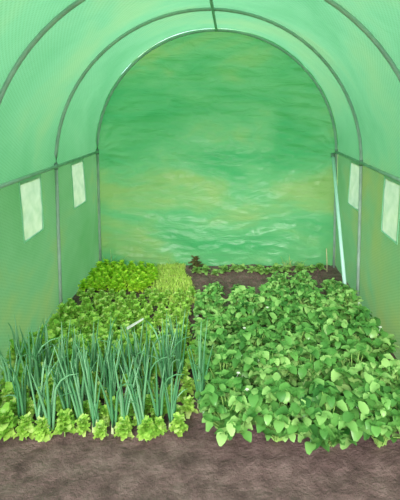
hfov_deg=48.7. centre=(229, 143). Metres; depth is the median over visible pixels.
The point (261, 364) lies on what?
leafy bush
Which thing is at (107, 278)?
plant
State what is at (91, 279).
plant
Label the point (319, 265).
seedling
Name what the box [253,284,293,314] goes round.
leafy bush
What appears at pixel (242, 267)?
seedling
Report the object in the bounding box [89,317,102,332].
plant
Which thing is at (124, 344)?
plant
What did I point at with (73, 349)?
plant
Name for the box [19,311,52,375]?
plant
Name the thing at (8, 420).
plant
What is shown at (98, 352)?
plant
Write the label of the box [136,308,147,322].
plant
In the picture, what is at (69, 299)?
plant
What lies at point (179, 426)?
plant
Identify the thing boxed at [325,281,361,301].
leafy bush
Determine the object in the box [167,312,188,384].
plant
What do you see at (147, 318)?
plant
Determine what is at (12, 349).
plant
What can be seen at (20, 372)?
plant
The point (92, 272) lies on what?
plant
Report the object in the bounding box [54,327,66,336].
plant
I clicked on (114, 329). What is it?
plant
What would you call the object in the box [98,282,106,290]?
plant
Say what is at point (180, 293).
plant
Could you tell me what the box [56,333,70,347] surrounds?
plant
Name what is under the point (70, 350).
plant
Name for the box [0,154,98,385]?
wall
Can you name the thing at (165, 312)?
plant
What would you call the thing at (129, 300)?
plant
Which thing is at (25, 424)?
plant
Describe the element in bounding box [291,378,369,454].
leafy bush
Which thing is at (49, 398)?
plant
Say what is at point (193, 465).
floor
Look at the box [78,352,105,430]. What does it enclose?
plant
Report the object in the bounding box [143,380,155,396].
plant
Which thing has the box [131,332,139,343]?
plant
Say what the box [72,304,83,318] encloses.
plant
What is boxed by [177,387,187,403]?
plant
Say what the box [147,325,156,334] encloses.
plant
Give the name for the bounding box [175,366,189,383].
plant
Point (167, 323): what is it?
plant
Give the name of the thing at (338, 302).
leafy bush
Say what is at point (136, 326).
plant
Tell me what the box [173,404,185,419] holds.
plant
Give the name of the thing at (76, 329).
plant
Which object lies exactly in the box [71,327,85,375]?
plant
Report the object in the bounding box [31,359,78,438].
plant
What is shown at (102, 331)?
plant
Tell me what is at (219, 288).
leafy bush
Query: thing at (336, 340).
leafy bush
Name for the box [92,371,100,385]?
plant
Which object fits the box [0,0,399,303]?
frame
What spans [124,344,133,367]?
plant
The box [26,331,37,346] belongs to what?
plant
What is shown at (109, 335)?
plant
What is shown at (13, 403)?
plant
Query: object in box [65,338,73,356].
plant
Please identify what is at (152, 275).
plant
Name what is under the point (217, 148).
wall
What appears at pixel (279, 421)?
leafy bush
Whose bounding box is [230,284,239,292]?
leafy bush
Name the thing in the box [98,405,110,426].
plant
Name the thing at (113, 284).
plant
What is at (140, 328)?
plant
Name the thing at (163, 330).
plant
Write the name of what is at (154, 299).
plant
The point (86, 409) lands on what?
plant
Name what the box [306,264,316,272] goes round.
seedling
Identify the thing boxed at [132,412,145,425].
plant
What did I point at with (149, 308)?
plant
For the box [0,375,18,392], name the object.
plant
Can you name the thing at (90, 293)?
plant
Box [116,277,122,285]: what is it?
plant
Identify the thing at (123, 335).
plant
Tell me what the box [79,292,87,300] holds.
plant
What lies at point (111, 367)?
plant
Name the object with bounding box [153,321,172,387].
plant
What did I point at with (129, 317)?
plant
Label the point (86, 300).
plant
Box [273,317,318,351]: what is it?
leafy bush
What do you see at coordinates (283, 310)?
leafy bush
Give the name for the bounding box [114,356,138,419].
plant
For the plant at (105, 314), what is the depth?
3.34 m
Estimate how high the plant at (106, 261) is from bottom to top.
0.146 m
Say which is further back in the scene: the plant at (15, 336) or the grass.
the grass
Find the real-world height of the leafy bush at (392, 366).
0.271 m
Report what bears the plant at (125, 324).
on the floor
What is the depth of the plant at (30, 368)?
2.50 m
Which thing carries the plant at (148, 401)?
on the floor
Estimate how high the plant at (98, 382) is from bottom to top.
0.118 m
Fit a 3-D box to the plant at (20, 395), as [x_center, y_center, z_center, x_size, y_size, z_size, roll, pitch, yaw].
[-1.104,1.309,2.292,0.108,0.462,0.189,-1,5,-11]
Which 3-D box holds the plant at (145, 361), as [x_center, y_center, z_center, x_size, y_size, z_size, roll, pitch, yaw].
[-0.430,1.314,2.433,0.169,0.417,0.147,3,6,27]
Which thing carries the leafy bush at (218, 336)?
on the floor
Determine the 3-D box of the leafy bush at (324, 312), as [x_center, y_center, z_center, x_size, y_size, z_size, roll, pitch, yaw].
[0.699,1.283,3.098,0.374,0.303,0.348,3,6,35]
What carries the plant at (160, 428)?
on the floor
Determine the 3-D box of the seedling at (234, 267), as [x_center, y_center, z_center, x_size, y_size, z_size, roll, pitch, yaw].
[0.051,1.288,4.520,0.128,0.106,0.119,3,6,33]
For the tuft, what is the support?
on the floor
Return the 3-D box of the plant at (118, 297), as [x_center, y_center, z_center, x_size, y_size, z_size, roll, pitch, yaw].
[-0.933,1.342,3.693,0.085,0.122,0.083,-2,5,-17]
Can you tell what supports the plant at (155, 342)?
on the floor
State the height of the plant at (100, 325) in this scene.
0.158 m
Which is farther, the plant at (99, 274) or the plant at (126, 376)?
the plant at (99, 274)
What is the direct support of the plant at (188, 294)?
on the floor
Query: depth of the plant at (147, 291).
3.85 m
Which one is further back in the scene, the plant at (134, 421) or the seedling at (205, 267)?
the seedling at (205, 267)
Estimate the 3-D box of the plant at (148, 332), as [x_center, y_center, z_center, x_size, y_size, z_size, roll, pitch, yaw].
[-0.563,1.389,3.079,0.113,0.157,0.108,0,5,0]
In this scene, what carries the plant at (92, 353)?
on the floor
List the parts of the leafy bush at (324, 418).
stem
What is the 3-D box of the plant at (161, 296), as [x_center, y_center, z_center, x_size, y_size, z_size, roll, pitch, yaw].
[-0.585,1.336,3.773,0.084,0.120,0.082,2,5,21]
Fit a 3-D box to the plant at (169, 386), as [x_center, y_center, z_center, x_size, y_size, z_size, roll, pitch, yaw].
[-0.363,1.439,2.506,0.099,0.138,0.098,-2,5,-18]
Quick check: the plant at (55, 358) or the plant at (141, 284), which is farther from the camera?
the plant at (141, 284)
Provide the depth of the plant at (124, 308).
3.48 m
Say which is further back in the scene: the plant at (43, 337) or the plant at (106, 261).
the plant at (106, 261)
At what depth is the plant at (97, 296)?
3.69 m
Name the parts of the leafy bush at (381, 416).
stem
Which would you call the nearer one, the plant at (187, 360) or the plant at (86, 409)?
the plant at (86, 409)
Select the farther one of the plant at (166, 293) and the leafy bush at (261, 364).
the plant at (166, 293)
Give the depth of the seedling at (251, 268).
4.47 m
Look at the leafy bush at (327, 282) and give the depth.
3.95 m
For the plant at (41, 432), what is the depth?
2.22 m
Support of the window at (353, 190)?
in the wall at (379, 288)
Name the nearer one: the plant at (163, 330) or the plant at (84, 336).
the plant at (84, 336)
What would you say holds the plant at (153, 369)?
on the floor
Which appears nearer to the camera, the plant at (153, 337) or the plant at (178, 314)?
the plant at (153, 337)
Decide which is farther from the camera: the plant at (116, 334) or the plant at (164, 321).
the plant at (164, 321)
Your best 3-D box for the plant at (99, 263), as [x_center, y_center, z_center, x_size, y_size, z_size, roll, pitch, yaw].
[-1.326,1.267,4.451,0.109,0.148,0.115,-2,5,-20]
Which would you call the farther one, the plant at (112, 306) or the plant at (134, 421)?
the plant at (112, 306)
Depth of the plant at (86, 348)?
2.79 m
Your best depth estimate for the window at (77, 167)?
4.01 m
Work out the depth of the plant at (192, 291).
3.88 m
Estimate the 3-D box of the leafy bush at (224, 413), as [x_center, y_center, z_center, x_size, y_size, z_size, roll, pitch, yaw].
[-0.014,1.379,2.262,0.306,0.281,0.381,-1,5,-16]
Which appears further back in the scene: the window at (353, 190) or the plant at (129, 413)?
the window at (353, 190)
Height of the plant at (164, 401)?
0.125 m
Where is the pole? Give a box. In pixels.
[331,153,346,283]
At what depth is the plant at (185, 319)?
3.31 m
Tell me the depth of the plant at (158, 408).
2.28 m
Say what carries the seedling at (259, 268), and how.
on the floor
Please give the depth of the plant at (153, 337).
2.96 m
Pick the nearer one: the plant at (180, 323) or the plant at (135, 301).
the plant at (180, 323)
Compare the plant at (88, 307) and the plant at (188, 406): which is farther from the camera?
the plant at (88, 307)
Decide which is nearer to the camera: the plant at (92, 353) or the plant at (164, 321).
the plant at (92, 353)
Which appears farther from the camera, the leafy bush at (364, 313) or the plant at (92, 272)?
the plant at (92, 272)
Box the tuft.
[281,256,306,267]
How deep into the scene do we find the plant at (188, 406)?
2.41 m
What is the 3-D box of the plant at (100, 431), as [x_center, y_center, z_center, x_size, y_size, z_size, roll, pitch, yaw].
[-0.658,1.470,2.239,0.079,0.115,0.080,4,7,40]
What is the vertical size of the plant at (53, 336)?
0.223 m
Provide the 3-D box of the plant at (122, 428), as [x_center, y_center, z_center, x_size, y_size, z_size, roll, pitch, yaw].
[-0.541,1.469,2.250,0.102,0.146,0.101,-3,6,-27]
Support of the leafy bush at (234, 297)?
on the floor
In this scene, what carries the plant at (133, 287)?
on the floor
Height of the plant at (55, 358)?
0.204 m
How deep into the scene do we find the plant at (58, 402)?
2.40 m
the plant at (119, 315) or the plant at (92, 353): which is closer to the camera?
the plant at (92, 353)
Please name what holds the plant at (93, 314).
on the floor
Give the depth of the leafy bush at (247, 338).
2.77 m
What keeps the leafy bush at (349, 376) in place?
on the floor
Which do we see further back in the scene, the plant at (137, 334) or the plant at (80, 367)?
the plant at (137, 334)
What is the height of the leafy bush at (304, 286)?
0.255 m
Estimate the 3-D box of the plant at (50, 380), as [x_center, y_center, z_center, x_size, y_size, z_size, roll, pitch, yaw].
[-1.050,1.415,2.519,0.128,0.185,0.129,-5,7,-45]
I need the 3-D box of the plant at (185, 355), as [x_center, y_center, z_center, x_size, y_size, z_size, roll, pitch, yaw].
[-0.289,1.424,2.875,0.099,0.142,0.098,1,5,6]
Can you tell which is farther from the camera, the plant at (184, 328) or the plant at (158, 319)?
the plant at (158, 319)
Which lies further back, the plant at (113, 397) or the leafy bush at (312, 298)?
the leafy bush at (312, 298)
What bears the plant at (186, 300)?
on the floor
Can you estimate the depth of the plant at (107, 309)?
3.43 m
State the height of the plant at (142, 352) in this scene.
0.472 m
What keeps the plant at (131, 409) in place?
on the floor
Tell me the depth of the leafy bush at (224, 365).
2.52 m
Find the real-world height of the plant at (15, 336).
0.450 m
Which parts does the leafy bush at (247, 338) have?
stem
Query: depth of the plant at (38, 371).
2.47 m
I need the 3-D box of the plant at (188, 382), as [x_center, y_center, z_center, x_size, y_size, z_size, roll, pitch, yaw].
[-0.240,1.439,2.587,0.088,0.128,0.090,-1,5,-10]
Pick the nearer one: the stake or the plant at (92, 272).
the plant at (92, 272)
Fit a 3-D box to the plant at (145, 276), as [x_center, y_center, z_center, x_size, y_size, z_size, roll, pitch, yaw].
[-0.793,1.296,4.144,0.118,0.139,0.112,3,6,33]
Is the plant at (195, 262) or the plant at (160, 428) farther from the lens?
the plant at (195, 262)
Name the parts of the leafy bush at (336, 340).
stem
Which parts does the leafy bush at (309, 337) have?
stem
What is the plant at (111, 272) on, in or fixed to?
on the floor
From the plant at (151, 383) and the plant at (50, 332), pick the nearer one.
the plant at (151, 383)
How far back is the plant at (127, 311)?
3.44 m
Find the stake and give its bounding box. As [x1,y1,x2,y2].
[326,248,327,271]
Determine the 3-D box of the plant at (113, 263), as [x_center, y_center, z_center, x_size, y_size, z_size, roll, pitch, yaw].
[-1.198,1.271,4.532,0.108,0.137,0.097,-1,5,-9]
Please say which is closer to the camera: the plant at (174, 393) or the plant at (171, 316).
the plant at (174, 393)
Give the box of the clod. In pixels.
[181,266,341,298]
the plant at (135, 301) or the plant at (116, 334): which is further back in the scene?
the plant at (135, 301)
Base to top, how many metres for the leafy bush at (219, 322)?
0.245 m
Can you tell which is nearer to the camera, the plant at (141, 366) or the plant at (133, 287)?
the plant at (141, 366)
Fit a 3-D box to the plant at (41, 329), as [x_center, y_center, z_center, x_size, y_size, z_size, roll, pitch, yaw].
[-1.332,1.375,3.153,0.113,0.165,0.119,1,5,8]
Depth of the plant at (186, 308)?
3.49 m
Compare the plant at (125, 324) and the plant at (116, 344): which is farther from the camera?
the plant at (125, 324)
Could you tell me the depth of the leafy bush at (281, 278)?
3.94 m
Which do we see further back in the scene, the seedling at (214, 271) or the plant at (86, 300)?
the seedling at (214, 271)
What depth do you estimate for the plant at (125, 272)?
4.22 m
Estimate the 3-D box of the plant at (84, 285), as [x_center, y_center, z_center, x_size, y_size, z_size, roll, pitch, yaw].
[-1.324,1.300,3.985,0.115,0.143,0.121,-1,5,-11]
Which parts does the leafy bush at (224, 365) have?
stem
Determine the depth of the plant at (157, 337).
2.65 m
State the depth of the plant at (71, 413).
2.33 m
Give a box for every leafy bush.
[186,328,236,370]
[190,309,232,342]
[193,292,227,317]
[194,285,222,310]
[195,345,250,398]
[196,377,261,445]
[207,282,224,294]
[223,300,269,334]
[224,285,262,315]
[229,324,281,353]
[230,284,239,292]
[237,286,259,302]
[237,341,295,389]
[240,372,312,442]
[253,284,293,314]
[258,295,306,332]
[259,280,290,300]
[265,271,290,289]
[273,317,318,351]
[275,335,337,395]
[288,269,317,289]
[290,283,327,304]
[291,289,329,324]
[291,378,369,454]
[303,304,350,333]
[312,315,364,362]
[320,278,336,292]
[321,343,392,398]
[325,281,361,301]
[327,289,363,319]
[333,306,382,331]
[342,372,399,447]
[344,319,398,362]
[376,354,399,393]
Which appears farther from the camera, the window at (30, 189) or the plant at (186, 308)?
the plant at (186, 308)
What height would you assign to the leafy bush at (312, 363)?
0.330 m
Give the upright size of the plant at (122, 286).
0.129 m
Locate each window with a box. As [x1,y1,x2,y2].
[18,174,43,242]
[70,159,86,208]
[348,160,358,210]
[381,175,399,244]
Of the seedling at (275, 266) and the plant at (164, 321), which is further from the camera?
the seedling at (275, 266)
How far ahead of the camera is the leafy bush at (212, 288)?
3.62 m
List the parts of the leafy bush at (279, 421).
stem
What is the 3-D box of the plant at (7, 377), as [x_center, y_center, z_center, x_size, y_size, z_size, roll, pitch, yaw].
[-1.248,1.284,2.466,0.194,0.476,0.112,-2,5,-20]
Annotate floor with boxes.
[0,264,399,499]
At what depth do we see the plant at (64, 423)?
2.24 m
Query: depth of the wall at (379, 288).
3.46 m
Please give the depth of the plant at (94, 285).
3.98 m
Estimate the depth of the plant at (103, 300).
3.62 m
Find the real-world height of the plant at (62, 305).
0.164 m
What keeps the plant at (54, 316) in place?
on the floor
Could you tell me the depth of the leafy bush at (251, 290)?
3.62 m
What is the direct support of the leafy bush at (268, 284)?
on the floor
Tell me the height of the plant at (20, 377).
0.185 m
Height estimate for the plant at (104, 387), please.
0.128 m
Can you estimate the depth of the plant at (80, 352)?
2.46 m
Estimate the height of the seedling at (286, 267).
0.104 m
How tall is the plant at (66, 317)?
0.158 m
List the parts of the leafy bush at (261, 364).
stem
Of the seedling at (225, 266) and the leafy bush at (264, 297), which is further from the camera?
the seedling at (225, 266)
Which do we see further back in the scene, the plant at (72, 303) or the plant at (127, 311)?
the plant at (72, 303)
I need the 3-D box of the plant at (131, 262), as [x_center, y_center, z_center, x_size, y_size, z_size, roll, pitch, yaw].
[-1.010,1.273,4.532,0.108,0.147,0.114,-2,5,-19]
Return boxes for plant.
[0,340,23,385]
[0,365,13,384]
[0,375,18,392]
[0,382,15,407]
[0,402,19,440]
[3,355,26,420]
[6,339,27,366]
[8,315,31,364]
[9,397,20,419]
[13,412,36,440]
[15,328,60,399]
[16,364,28,376]
[18,374,32,395]
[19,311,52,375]
[21,327,54,386]
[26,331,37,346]
[26,356,60,420]
[26,397,34,418]
[30,335,44,351]
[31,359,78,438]
[31,415,53,441]
[32,362,49,379]
[34,374,55,395]
[35,385,51,406]
[37,315,58,371]
[40,324,50,333]
[43,329,57,337]
[43,333,60,355]
[43,334,66,396]
[43,398,50,417]
[44,346,58,367]
[47,352,72,409]
[48,313,62,326]
[50,408,75,437]
[51,320,65,333]
[52,319,70,374]
[53,335,79,390]
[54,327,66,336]
[56,302,66,317]
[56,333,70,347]
[56,346,87,419]
[56,387,65,411]
[58,406,75,418]
[60,313,71,323]
[63,305,76,320]
[64,319,81,335]
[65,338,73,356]
[65,349,73,368]
[66,298,73,305]
[66,328,78,338]
[68,300,76,307]
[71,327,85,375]
[71,335,90,348]
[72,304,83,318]
[73,336,97,399]
[73,414,90,436]
[75,400,90,421]
[77,313,90,330]
[78,278,89,291]
[78,344,90,369]
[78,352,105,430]
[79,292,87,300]
[79,318,100,372]
[79,357,89,378]
[81,326,91,337]
[82,297,92,308]
[84,303,95,313]
[86,288,95,297]
[87,277,95,288]
[88,268,96,275]
[88,311,99,328]
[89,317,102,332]
[90,283,98,291]
[90,337,105,354]
[91,317,116,380]
[92,293,102,306]
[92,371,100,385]
[92,381,102,396]
[92,420,108,439]
[93,272,103,281]
[95,261,102,271]
[95,322,106,332]
[95,327,108,342]
[96,277,105,288]
[96,303,104,316]
[96,331,119,402]
[96,352,102,371]
[97,297,107,309]
[97,364,130,433]
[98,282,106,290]
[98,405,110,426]
[99,267,105,275]
[100,306,112,318]
[100,329,128,378]
[100,336,121,398]
[101,312,113,323]
[101,334,116,358]
[101,387,116,402]
[102,259,110,266]
[104,275,109,282]
[104,295,111,304]
[105,278,115,288]
[105,317,119,329]
[107,268,113,278]
[107,280,118,291]
[107,322,117,338]
[108,288,116,298]
[108,396,119,409]
[109,261,118,267]
[109,304,115,314]
[110,344,120,368]
[112,330,122,340]
[113,265,121,272]
[113,274,123,280]
[113,310,125,328]
[113,415,133,440]
[114,295,120,305]
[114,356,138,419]
[115,333,126,344]
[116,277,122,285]
[116,297,126,310]
[117,331,145,393]
[117,409,132,422]
[118,283,127,291]
[119,357,148,440]
[119,374,127,386]
[120,270,130,278]
[120,290,126,297]
[120,305,128,317]
[120,323,131,337]
[122,312,135,327]
[122,319,143,377]
[122,341,133,348]
[123,274,130,284]
[123,309,134,318]
[123,392,133,415]
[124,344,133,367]
[126,298,131,308]
[127,260,134,267]
[128,280,138,292]
[129,299,140,310]
[130,291,137,299]
[130,323,140,332]
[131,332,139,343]
[132,302,141,317]
[132,348,149,376]
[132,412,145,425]
[133,277,140,288]
[134,346,166,395]
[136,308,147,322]
[136,323,170,378]
[136,415,156,441]
[137,281,145,292]
[137,326,145,341]
[138,294,144,301]
[140,273,148,282]
[141,315,151,331]
[142,331,153,347]
[142,394,155,415]
[143,278,152,287]
[143,365,183,416]
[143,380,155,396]
[144,288,151,298]
[144,334,157,354]
[145,303,154,314]
[146,316,178,380]
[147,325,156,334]
[148,271,158,282]
[148,322,158,332]
[149,324,191,384]
[149,365,157,376]
[150,296,158,308]
[150,376,159,390]
[150,408,163,422]
[151,288,158,295]
[152,351,160,377]
[153,310,163,327]
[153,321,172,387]
[153,416,167,438]
[157,292,165,302]
[157,330,169,342]
[158,384,173,402]
[160,319,168,330]
[161,355,187,429]
[162,298,168,306]
[162,308,171,319]
[162,398,167,417]
[163,323,174,339]
[164,289,170,297]
[165,315,175,329]
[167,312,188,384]
[168,301,175,313]
[168,412,187,436]
[169,349,176,370]
[171,292,178,300]
[173,308,182,323]
[173,332,187,353]
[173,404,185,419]
[174,295,181,307]
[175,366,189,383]
[176,288,183,295]
[177,320,182,327]
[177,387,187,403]
[178,324,193,343]
[180,316,190,328]
[181,304,191,317]
[181,351,189,369]
[182,376,195,395]
[182,395,197,418]
[184,290,192,301]
[184,297,190,307]
[184,349,195,369]
[187,319,212,410]
[188,255,203,267]
[188,286,195,296]
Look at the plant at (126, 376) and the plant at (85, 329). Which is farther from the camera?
the plant at (85, 329)
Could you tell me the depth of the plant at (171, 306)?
3.57 m
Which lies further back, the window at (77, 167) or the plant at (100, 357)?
the window at (77, 167)
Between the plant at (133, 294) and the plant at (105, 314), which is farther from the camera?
the plant at (133, 294)
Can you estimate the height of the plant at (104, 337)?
0.192 m
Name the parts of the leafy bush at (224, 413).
stem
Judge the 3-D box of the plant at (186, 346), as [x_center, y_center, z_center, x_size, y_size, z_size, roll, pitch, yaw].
[-0.349,1.381,2.997,0.128,0.177,0.128,3,6,34]
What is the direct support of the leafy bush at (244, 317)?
on the floor
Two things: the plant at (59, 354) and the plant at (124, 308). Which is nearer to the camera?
the plant at (59, 354)
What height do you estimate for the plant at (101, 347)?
0.183 m
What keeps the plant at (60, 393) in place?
on the floor
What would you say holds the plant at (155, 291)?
on the floor
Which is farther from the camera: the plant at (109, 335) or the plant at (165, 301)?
the plant at (165, 301)
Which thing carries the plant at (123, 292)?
on the floor
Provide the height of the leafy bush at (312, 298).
0.285 m
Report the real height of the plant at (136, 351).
0.421 m
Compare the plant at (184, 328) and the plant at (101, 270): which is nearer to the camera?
the plant at (184, 328)
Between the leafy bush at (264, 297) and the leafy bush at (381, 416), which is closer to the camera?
the leafy bush at (381, 416)
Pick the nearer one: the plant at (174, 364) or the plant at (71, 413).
the plant at (71, 413)
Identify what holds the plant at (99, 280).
on the floor
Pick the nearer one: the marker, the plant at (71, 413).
the plant at (71, 413)
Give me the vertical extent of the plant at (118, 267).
0.141 m
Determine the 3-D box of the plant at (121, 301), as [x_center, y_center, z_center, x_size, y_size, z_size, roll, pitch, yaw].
[-0.890,1.343,3.614,0.104,0.152,0.110,-3,6,-29]
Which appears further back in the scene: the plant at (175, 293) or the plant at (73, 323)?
the plant at (175, 293)
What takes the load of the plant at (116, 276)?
on the floor
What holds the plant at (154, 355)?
on the floor
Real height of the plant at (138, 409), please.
0.465 m
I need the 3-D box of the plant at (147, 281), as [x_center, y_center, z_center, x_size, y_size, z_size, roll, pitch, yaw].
[-0.765,1.303,4.057,0.103,0.130,0.092,-4,6,-35]
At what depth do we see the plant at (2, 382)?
2.61 m
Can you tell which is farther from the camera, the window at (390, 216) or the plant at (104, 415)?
the window at (390, 216)
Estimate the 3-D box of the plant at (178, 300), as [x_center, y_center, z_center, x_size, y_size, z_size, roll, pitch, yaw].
[-0.431,1.342,3.703,0.091,0.126,0.091,-1,5,-12]
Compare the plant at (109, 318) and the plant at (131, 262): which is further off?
the plant at (131, 262)
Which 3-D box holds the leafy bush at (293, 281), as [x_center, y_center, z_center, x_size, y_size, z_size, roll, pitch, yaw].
[0.646,1.251,3.929,0.264,0.229,0.281,-2,5,-21]
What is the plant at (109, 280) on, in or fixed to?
on the floor
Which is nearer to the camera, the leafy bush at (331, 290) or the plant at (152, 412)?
the plant at (152, 412)
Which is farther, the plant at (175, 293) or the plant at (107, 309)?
the plant at (175, 293)
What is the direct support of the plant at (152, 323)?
on the floor
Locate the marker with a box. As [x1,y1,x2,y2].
[126,318,143,329]
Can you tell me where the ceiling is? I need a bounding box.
[0,0,399,183]
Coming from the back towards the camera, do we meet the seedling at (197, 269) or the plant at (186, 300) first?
the seedling at (197, 269)
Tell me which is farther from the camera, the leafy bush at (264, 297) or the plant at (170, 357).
the leafy bush at (264, 297)
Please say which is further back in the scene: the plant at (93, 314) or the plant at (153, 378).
the plant at (93, 314)
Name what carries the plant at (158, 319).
on the floor
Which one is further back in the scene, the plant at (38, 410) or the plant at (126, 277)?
the plant at (126, 277)
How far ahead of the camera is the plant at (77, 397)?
2.28 m
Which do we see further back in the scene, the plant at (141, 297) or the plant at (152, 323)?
the plant at (141, 297)
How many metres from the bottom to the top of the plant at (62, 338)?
0.436 m
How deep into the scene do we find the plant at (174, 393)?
2.29 m
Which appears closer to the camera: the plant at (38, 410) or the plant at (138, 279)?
the plant at (38, 410)
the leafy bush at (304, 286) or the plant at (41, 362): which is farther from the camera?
the leafy bush at (304, 286)
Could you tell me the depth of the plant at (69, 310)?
3.40 m
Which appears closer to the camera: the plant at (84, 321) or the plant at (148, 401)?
the plant at (148, 401)
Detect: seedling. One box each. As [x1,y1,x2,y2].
[191,266,201,273]
[200,264,210,274]
[211,269,218,275]
[217,264,229,273]
[229,263,239,271]
[238,264,247,271]
[247,265,255,272]
[252,264,265,274]
[265,267,271,273]
[270,263,282,272]
[281,264,291,271]
[292,263,308,272]
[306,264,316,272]
[315,263,325,269]
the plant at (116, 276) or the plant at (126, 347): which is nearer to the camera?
the plant at (126, 347)
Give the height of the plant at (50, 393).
0.161 m
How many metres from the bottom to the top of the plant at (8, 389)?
0.203 m
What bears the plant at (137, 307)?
on the floor
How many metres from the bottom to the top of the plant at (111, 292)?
0.117 m
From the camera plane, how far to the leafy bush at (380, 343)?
2.81 m
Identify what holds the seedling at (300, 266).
on the floor
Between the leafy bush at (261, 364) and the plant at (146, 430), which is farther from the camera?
the leafy bush at (261, 364)
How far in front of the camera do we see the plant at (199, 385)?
2.45 m
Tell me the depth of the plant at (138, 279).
4.05 m
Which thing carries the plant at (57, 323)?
on the floor
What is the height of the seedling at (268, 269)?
0.086 m
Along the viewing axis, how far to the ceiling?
3.04 m
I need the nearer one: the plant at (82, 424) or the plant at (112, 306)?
the plant at (82, 424)
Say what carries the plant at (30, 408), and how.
on the floor
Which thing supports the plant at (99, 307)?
on the floor
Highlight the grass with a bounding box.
[149,263,197,303]
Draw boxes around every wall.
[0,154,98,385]
[96,28,337,265]
[335,154,399,359]
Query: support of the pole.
on the floor
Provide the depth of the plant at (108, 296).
3.68 m
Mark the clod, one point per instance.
(251, 277)
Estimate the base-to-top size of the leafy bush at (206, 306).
0.242 m
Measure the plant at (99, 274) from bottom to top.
0.140 m
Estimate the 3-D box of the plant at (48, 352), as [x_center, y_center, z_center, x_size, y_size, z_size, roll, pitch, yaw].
[-1.127,1.276,2.724,0.138,0.456,0.176,-3,6,-32]
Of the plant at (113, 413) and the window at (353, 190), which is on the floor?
the plant at (113, 413)

